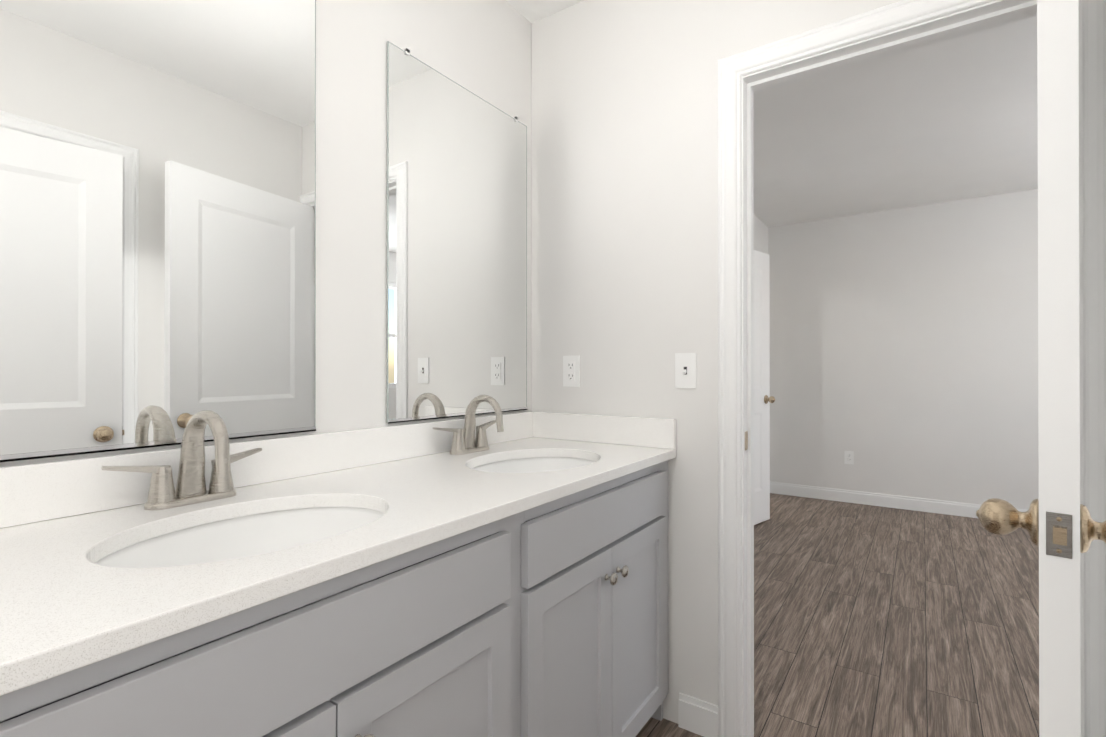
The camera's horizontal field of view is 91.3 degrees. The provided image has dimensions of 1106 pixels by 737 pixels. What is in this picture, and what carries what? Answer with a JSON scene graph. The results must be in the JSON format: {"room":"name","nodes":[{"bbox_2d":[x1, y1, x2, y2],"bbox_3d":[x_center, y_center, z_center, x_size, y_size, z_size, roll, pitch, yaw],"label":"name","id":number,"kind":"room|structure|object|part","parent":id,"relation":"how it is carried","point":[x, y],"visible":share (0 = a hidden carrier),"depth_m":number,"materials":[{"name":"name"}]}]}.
{"room":"bathroom","nodes":[
{"label":"bathroom","id":0,"kind":"room"},
{"bbox_2d":[0,0,530,466],"bbox_3d":[-1.011,-0.096,0.843,0.115,2.500,3.118,0,0,34],"label":"wall","id":1,"kind":"structure","parent":0,"point":[481,49],"depth_m":1.47,"materials":[{"name":"paint"}]},
{"bbox_2d":[0,0,315,461],"bbox_3d":[-0.774,-0.391,1.078,0.010,1.089,0.649,0,0,34],"label":"mirror","id":2,"kind":"object","parent":1,"relation":"attached to","point":[157,223],"visible":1,"depth_m":1.06,"materials":[{"name":"clear glass"}]},
{"bbox_2d":[0,411,531,526],"bbox_3d":[-0.544,0.211,1.401,0.019,0.097,1.628,0,0,34],"label":"backsplash","id":3,"kind":"structure","parent":1,"relation":"attached to","point":[29,493],"depth_m":1.21,"materials":[{"name":"white stone"}]},
{"bbox_2d":[386,41,526,423],"bbox_3d":[-0.284,-0.388,1.795,0.010,1.089,0.649,0,0,34],"label":"mirror","id":4,"kind":"object","parent":1,"relation":"attached to","point":[456,248],"visible":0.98,"depth_m":1.73,"materials":[{"name":"clear glass"}]},
{"bbox_2d":[531,0,900,723],"bbox_3d":[1.406,-0.095,1.151,4.228,2.500,0.115,0,0,34],"label":"wall","id":5,"kind":"structure","parent":0,"point":[625,200],"depth_m":1.82,"materials":[{"name":"paint"}]},
{"bbox_2d":[563,356,579,386],"bbox_3d":[0.067,0.010,1.992,0.070,0.114,0.007,0,0,34],"label":"outlet","id":6,"kind":"object","parent":5,"relation":"attached to","point":[571,371],"visible":1,"depth_m":1.99,"materials":[{"name":"white plastic"}]},
{"bbox_2d":[532,411,675,446],"bbox_3d":[0.155,0.213,1.921,0.586,0.097,0.019,0,0,34],"label":"backsplash","id":7,"kind":"structure","parent":5,"relation":"attached to","point":[634,431],"depth_m":1.89,"materials":[{"name":"white stone"}]},
{"bbox_2d":[675,353,695,388],"bbox_3d":[0.424,0.007,1.740,0.070,0.114,0.020,0,0,34],"label":"bathroom light switch","id":8,"kind":"object","parent":5,"relation":"attached to","point":[685,370],"visible":1,"depth_m":1.74,"materials":[{"name":"white plastic"}]},
{"bbox_2d":[678,692,717,725],"bbox_3d":[0.317,1.105,1.970,0.655,0.105,0.013,0,0,34],"label":"baseboard","id":9,"kind":"structure","parent":5,"relation":"attached to","point":[697,716],"depth_m":1.71,"materials":[{"name":"white wood"}]},
{"bbox_2d":[718,0,1105,736],"bbox_3d":[0.915,0.098,1.487,0.882,2.117,0.150,0,0,34],"label":"door frame","id":10,"kind":"structure","parent":5,"relation":"attached to","point":[902,26],"depth_m":1.54,"materials":[{"name":"white wood"}]},
{"bbox_2d":[976,0,1105,736],"bbox_3d":[0.916,0.130,0.979,0.184,2.026,0.743,0,0,43],"label":"door","id":11,"kind":"structure","parent":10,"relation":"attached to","point":[1060,525],"depth_m":0.72,"materials":[{"name":"white wood"}]},
{"bbox_3d":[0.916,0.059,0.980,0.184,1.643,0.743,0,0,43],"label":"knob","id":12,"kind":"part","parent":11,"relation":"part of","materials":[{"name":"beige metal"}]},
{"bbox_2d":[753,214,767,253],"bbox_3d":[0.980,-0.087,3.662,0.115,2.500,3.550,0,0,34],"label":"wall","id":13,"kind":"structure","parent":0,"point":[760,230],"depth_m":4.86,"materials":[{"name":"paint"}]},
{"bbox_2d":[754,250,774,524],"bbox_3d":[1.372,0.139,3.907,0.763,2.026,0.179,0,0,-42],"label":"door","id":14,"kind":"structure","parent":13,"relation":"in","point":[763,399],"depth_m":4.06,"materials":[{"name":"white wood"}]},
{"bbox_3d":[1.617,0.234,4.128,0.102,0.066,0.179,0,0,-42],"label":"knob","id":15,"kind":"part","parent":14,"relation":"part of","materials":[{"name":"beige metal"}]},
{"bbox_2d":[506,0,1037,226],"bbox_3d":[0.940,-1.373,1.804,6.100,0.060,7.270,0,0,34],"label":"ceiling","id":16,"kind":"structure","parent":0,"point":[954,119],"depth_m":3.04,"materials":[{"name":"paint"}]},
{"bbox_2d":[636,493,1038,736],"bbox_3d":[0.940,1.187,1.796,6.100,0.060,7.270,0,0,34],"label":"floor","id":17,"kind":"structure","parent":0,"point":[873,621],"depth_m":2.43,"materials":[{"name":"brown wood"}]},
{"bbox_2d":[0,455,675,736],"bbox_3d":[-0.290,0.722,1.249,0.610,0.868,1.629,0,0,34],"label":"bathroom vanity","id":18,"kind":"object","parent":17,"relation":"on","point":[497,574],"depth_m":0.91,"materials":[{"name":"grey wood"}]},
{"bbox_2d":[0,435,675,678],"bbox_3d":[-0.304,0.275,1.248,0.587,0.028,1.647,0,0,34],"label":"countertop","id":19,"kind":"structure","parent":18,"relation":"on","point":[56,603],"depth_m":0.80,"materials":[{"name":"white stone"}]},
{"bbox_2d":[96,410,267,510],"bbox_3d":[-0.661,0.169,1.028,0.160,0.181,0.278,0,0,34],"label":"faucet","id":20,"kind":"object","parent":19,"relation":"on","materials":[{"name":"silver metal"}]},
{"bbox_2d":[64,491,411,586],"bbox_3d":[-0.493,0.361,0.913,0.392,0.171,0.510,0,0,34],"label":"sink","id":21,"kind":"object","parent":19,"relation":"in","point":[143,556],"depth_m":1.02,"materials":[{"name":"white ceramic"}]},
{"bbox_2d":[432,395,507,454],"bbox_3d":[-0.218,0.171,1.676,0.160,0.181,0.278,0,0,34],"label":"faucet","id":22,"kind":"object","parent":19,"relation":"on","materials":[{"name":"silver metal"}]},
{"bbox_2d":[452,447,607,478],"bbox_3d":[-0.050,0.363,1.561,0.392,0.171,0.510,0,0,34],"label":"sink","id":23,"kind":"object","parent":19,"relation":"in","point":[535,462],"depth_m":1.74,"materials":[{"name":"white ceramic"}]},
{"bbox_2d":[768,189,1038,509],"bbox_3d":[3.593,-0.086,4.096,3.940,2.500,0.115,0,0,34],"label":"wall","id":24,"kind":"structure","parent":0,"point":[903,351],"depth_m":4.46,"materials":[{"name":"paint"}]},
{"bbox_2d":[844,451,853,464],"bbox_3d":[2.579,0.776,4.712,0.070,0.114,0.007,0,0,34],"label":"outlet","id":25,"kind":"object","parent":24,"relation":"attached to","point":[848,457],"visible":1,"depth_m":4.71,"materials":[{"name":"white plastic"}]},
{"bbox_2d":[770,482,1027,517],"bbox_3d":[3.556,1.112,4.039,3.710,0.105,0.013,0,0,34],"label":"baseboard","id":26,"kind":"structure","parent":24,"relation":"attached to","point":[858,497],"depth_m":4.57,"materials":[{"name":"white wood"}]}
]}

